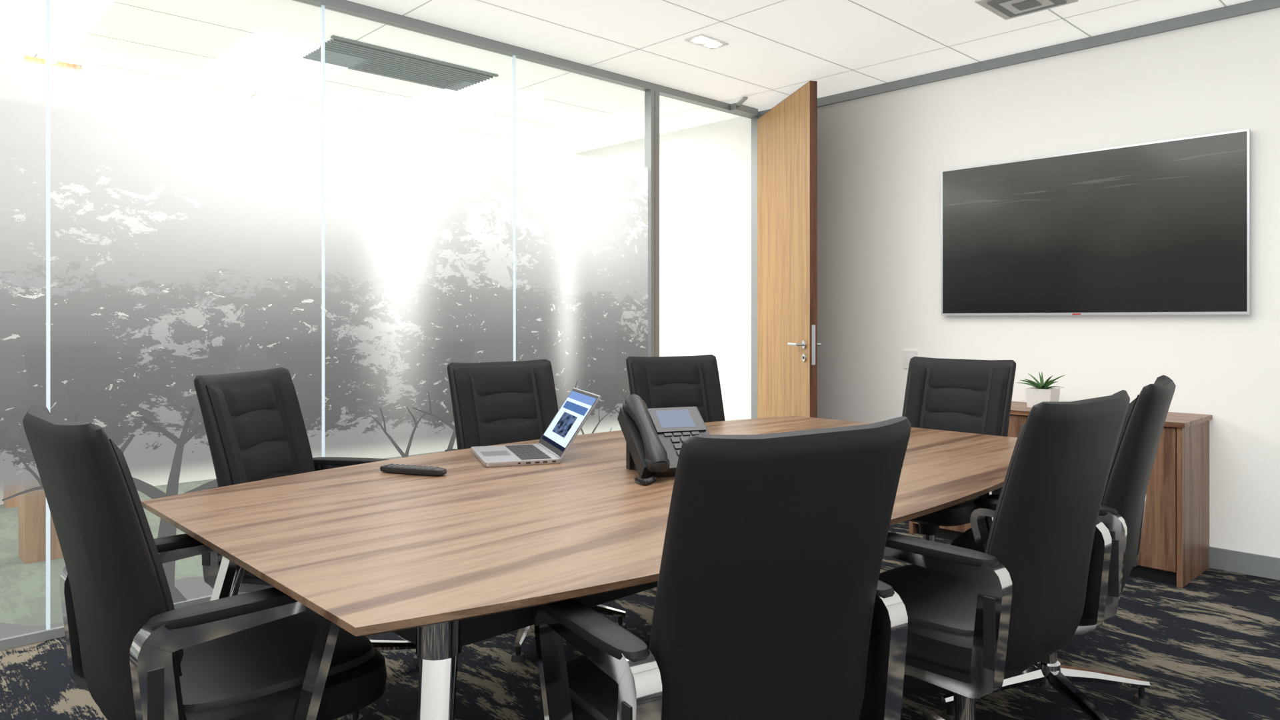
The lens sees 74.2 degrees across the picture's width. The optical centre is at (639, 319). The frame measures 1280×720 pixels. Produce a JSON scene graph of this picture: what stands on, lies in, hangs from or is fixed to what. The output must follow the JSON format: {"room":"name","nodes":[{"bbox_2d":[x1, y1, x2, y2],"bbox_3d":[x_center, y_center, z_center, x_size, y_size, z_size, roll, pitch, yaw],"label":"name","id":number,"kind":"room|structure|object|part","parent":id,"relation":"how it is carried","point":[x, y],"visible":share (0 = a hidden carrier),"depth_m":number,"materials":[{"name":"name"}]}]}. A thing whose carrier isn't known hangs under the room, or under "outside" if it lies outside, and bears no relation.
{"room":"conference room","nodes":[
{"label":"conference room","id":0,"kind":"room"},
{"bbox_2d":[0,445,457,504],"bbox_3d":[-3.621,-0.175,6.080,6.540,2.750,0.100,0,0,-44],"label":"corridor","id":1,"kind":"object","parent":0,"point":[162,482],"visible":0.02,"depth_m":7.21,"materials":[{"name":"white"}]},
{"bbox_2d":[3,55,81,563],"bbox_3d":[-3.506,-0.050,4.912,0.252,2.500,1.767,0,0,-40],"label":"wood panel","id":2,"kind":"object","parent":1,"relation":"attached to","point":[31,508],"visible":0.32,"depth_m":4.21,"materials":[{"name":"brown wood"}]},
{"bbox_2d":[0,0,740,154],"bbox_3d":[-2.559,-1.525,4.964,6.540,0.050,2.980,0,0,-44],"label":"ceiling","id":3,"kind":"structure","parent":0,"point":[159,41],"depth_m":4.99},
{"bbox_2d":[0,0,674,149],"bbox_3d":[-2.176,-1.493,5.040,5.600,0.010,1.200,0,0,-44],"label":"ceiling lights","id":4,"kind":"object","parent":3,"relation":"in","point":[265,63],"depth_m":5.14},
{"bbox_2d":[297,35,498,91],"bbox_3d":[-1.408,-1.490,4.987,1.040,0.019,0.485,0,0,-44],"label":"ceiling vent","id":5,"kind":"object","parent":3,"relation":"in","point":[353,55],"depth_m":4.93,"materials":[{"name":"grey metal"}]},
{"bbox_2d":[0,0,758,649],"bbox_3d":[-1.400,-0.150,3.820,6.440,2.700,0.296,0,0,-44],"label":"wall","id":6,"kind":"structure","parent":0,"point":[653,91],"depth_m":4.65,"materials":[{"name":"grey metal"}]},
{"bbox_2d":[0,48,647,639],"bbox_3d":[-1.877,-0.148,3.529,5.350,2.625,0.001,0,0,-44],"label":"glass","id":7,"kind":"object","parent":6,"relation":"in","point":[186,223],"depth_m":3.79,"materials":[{"name":"white glass"}]},
{"bbox_2d":[0,451,1279,719],"bbox_3d":[-0.706,1.225,3.091,6.640,0.050,8.250,0,0,-44],"label":"floor","id":8,"kind":"structure","parent":0,"point":[1208,648],"depth_m":2.97,"materials":[{"name":"carpet"}]},
{"bbox_2d":[22,403,386,719],"bbox_3d":[-0.882,0.685,1.747,0.601,1.030,0.610,0,0,-45],"label":"chair","id":9,"kind":"object","parent":8,"relation":"on","point":[265,654],"visible":0.98,"depth_m":1.53,"materials":[{"name":"black leather"}]},
{"bbox_2d":[194,367,419,719],"bbox_3d":[-1.062,0.685,2.783,0.601,1.030,0.610,0,0,9],"label":"chair","id":10,"kind":"object","parent":8,"relation":"on","point":[255,429],"visible":0.47,"depth_m":2.78,"materials":[{"name":"black leather"}]},
{"bbox_2d":[444,359,626,662],"bbox_3d":[-0.416,0.685,3.336,0.610,1.030,0.601,0,0,-40],"label":"chair","id":11,"kind":"object","parent":8,"relation":"on","point":[493,403],"visible":0.37,"depth_m":3.46,"materials":[{"name":"black leather"}]},
{"bbox_2d":[141,416,1017,719],"bbox_3d":[0.163,0.830,2.668,2.785,0.740,1.620,0,0,-44],"label":"table","id":12,"kind":"object","parent":8,"relation":"on","point":[470,553],"visible":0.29,"depth_m":1.87,"materials":[{"name":"brown wood"}]},
{"bbox_2d":[380,463,447,475],"bbox_3d":[-0.679,0.448,2.535,0.223,0.023,0.048,0,0,20],"label":"remote","id":13,"kind":"object","parent":12,"relation":"on","point":[419,470],"visible":1,"depth_m":2.51,"materials":[{"name":"black plastic"}]},
{"bbox_2d":[471,387,601,467],"bbox_3d":[-0.360,0.353,2.864,0.377,0.214,0.356,0,0,-19],"label":"laptop","id":14,"kind":"object","parent":12,"relation":"on","point":[576,409],"visible":1,"depth_m":2.83,"materials":[{"name":"silver metal"}]},
{"bbox_2d":[617,394,709,485],"bbox_3d":[0.084,0.343,2.531,0.284,0.235,0.303,0,0,-22],"label":"phone","id":15,"kind":"object","parent":12,"relation":"on","point":[655,437],"visible":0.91,"depth_m":2.52,"materials":[{"name":"black plastic"}]},
{"bbox_2d":[626,354,725,422],"bbox_3d":[0.270,0.685,3.828,0.610,1.030,0.601,0,0,-27],"label":"chair","id":16,"kind":"object","parent":8,"relation":"on","point":[671,381],"visible":0.21,"depth_m":4.03,"materials":[{"name":"black leather"}]},
{"bbox_2d":[534,416,911,719],"bbox_3d":[0.133,0.685,1.593,0.610,1.030,0.601,0,0,-32],"label":"chair","id":17,"kind":"object","parent":8,"relation":"on","point":[771,603],"visible":0.98,"depth_m":1.36,"materials":[{"name":"black leather"}]},
{"bbox_2d":[902,356,1015,565],"bbox_3d":[1.239,0.685,3.592,0.601,1.030,0.610,0,0,-43],"label":"chair","id":18,"kind":"object","parent":8,"relation":"on","point":[971,396],"visible":0.34,"depth_m":3.69,"materials":[{"name":"black leather"}]},
{"bbox_2d":[878,390,1129,719],"bbox_3d":[0.832,0.685,2.105,0.610,1.030,0.601,0,0,-41],"label":"chair","id":19,"kind":"object","parent":8,"relation":"on","point":[979,619],"visible":0.91,"depth_m":1.87,"materials":[{"name":"black leather"}]},
{"bbox_2d":[940,374,1175,719],"bbox_3d":[1.273,0.685,2.586,0.601,1.030,0.610,0,0,35],"label":"chair","id":20,"kind":"object","parent":8,"relation":"on","point":[1123,507],"visible":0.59,"depth_m":2.31,"materials":[{"name":"black leather"}]},
{"bbox_2d":[908,401,1212,587],"bbox_3d":[2.132,0.830,4.427,0.478,0.740,1.354,0,0,-44],"label":"credenza","id":21,"kind":"object","parent":8,"relation":"on","point":[1175,546],"visible":0.38,"depth_m":3.88,"materials":[{"name":"brown wood"}]},
{"bbox_2d":[1017,372,1065,407],"bbox_3d":[2.119,0.368,4.457,0.200,0.184,0.236,0,0,-24],"label":"plant","id":22,"kind":"object","parent":21,"relation":"on","point":[1041,392],"visible":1,"depth_m":4.44,"materials":[{"name":"green plant"}]},
{"bbox_2d":[347,0,1251,111],"bbox_3d":[0.321,-1.525,2.012,6.640,0.050,5.270,0,0,-44],"label":"ceiling","id":23,"kind":"structure","parent":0,"point":[775,48],"depth_m":4.42,"materials":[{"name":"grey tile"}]},
{"bbox_2d":[684,34,728,49],"bbox_3d":[0.359,-1.494,4.553,0.220,0.011,0.120,0,0,-44],"label":"recessed light","id":24,"kind":"object","parent":23,"relation":"in","point":[702,40],"depth_m":4.54,"materials":[{"name":"white plastic"}]},
{"bbox_2d":[974,0,1078,19],"bbox_3d":[1.808,-1.486,3.959,0.340,0.027,0.340,0,0,-44],"label":"ceiling vent","id":25,"kind":"object","parent":23,"relation":"in","point":[1007,9],"depth_m":3.98,"materials":[{"name":"white metal"}]},
{"bbox_2d":[569,7,1279,557],"bbox_3d":[1.662,-0.175,5.346,0.100,2.750,8.250,0,0,-44],"label":"wall","id":26,"kind":"structure","parent":0,"point":[882,158],"depth_m":4.90,"materials":[{"name":"paint"}]},
{"bbox_2d":[757,80,821,418],"bbox_3d":[0.955,-0.124,5.587,0.173,2.633,0.990,0,0,-11],"label":"door","id":27,"kind":"structure","parent":26,"relation":"in","point":[787,344],"depth_m":5.48,"materials":[{"name":"brown wood"}]},
{"bbox_2d":[903,350,917,368],"bbox_3d":[1.675,0.245,5.247,0.015,0.110,0.090,0,0,-44],"label":"wall switch","id":28,"kind":"object","parent":26,"relation":"attached to","point":[907,355],"visible":0.68,"depth_m":5.25,"materials":[{"name":"white plastic"}]},
{"bbox_2d":[941,128,1251,315],"bbox_3d":[2.340,-0.460,4.524,0.049,0.867,1.520,0,0,-44],"label":"tv","id":29,"kind":"object","parent":26,"relation":"attached to","point":[1161,227],"visible":1,"depth_m":4.40,"materials":[{"name":"black metal"}]},
{"bbox_2d":[1209,546,1279,579],"bbox_3d":[2.642,1.150,4.235,0.012,0.100,5.090,0,0,-44],"label":"baseboard","id":30,"kind":"structure","parent":26,"relation":"attached to","point":[1255,565],"depth_m":4.00,"materials":[{"name":"grey paint"}]},
{"bbox_2d":[758,0,1279,117],"bbox_3d":[0.294,-1.472,2.041,6.440,0.055,5.150,0,0,-44],"label":"crown molding","id":31,"kind":"structure","parent":0,"point":[1253,6],"depth_m":4.57,"materials":[{"name":"grey metal"}]},
{"bbox_3d":[0.294,-1.472,2.041,6.440,0.055,5.150,0,0,-44],"label":"trim","id":32,"kind":"part","parent":31,"relation":"part of","materials":[{"name":"grey paint"}]}
]}

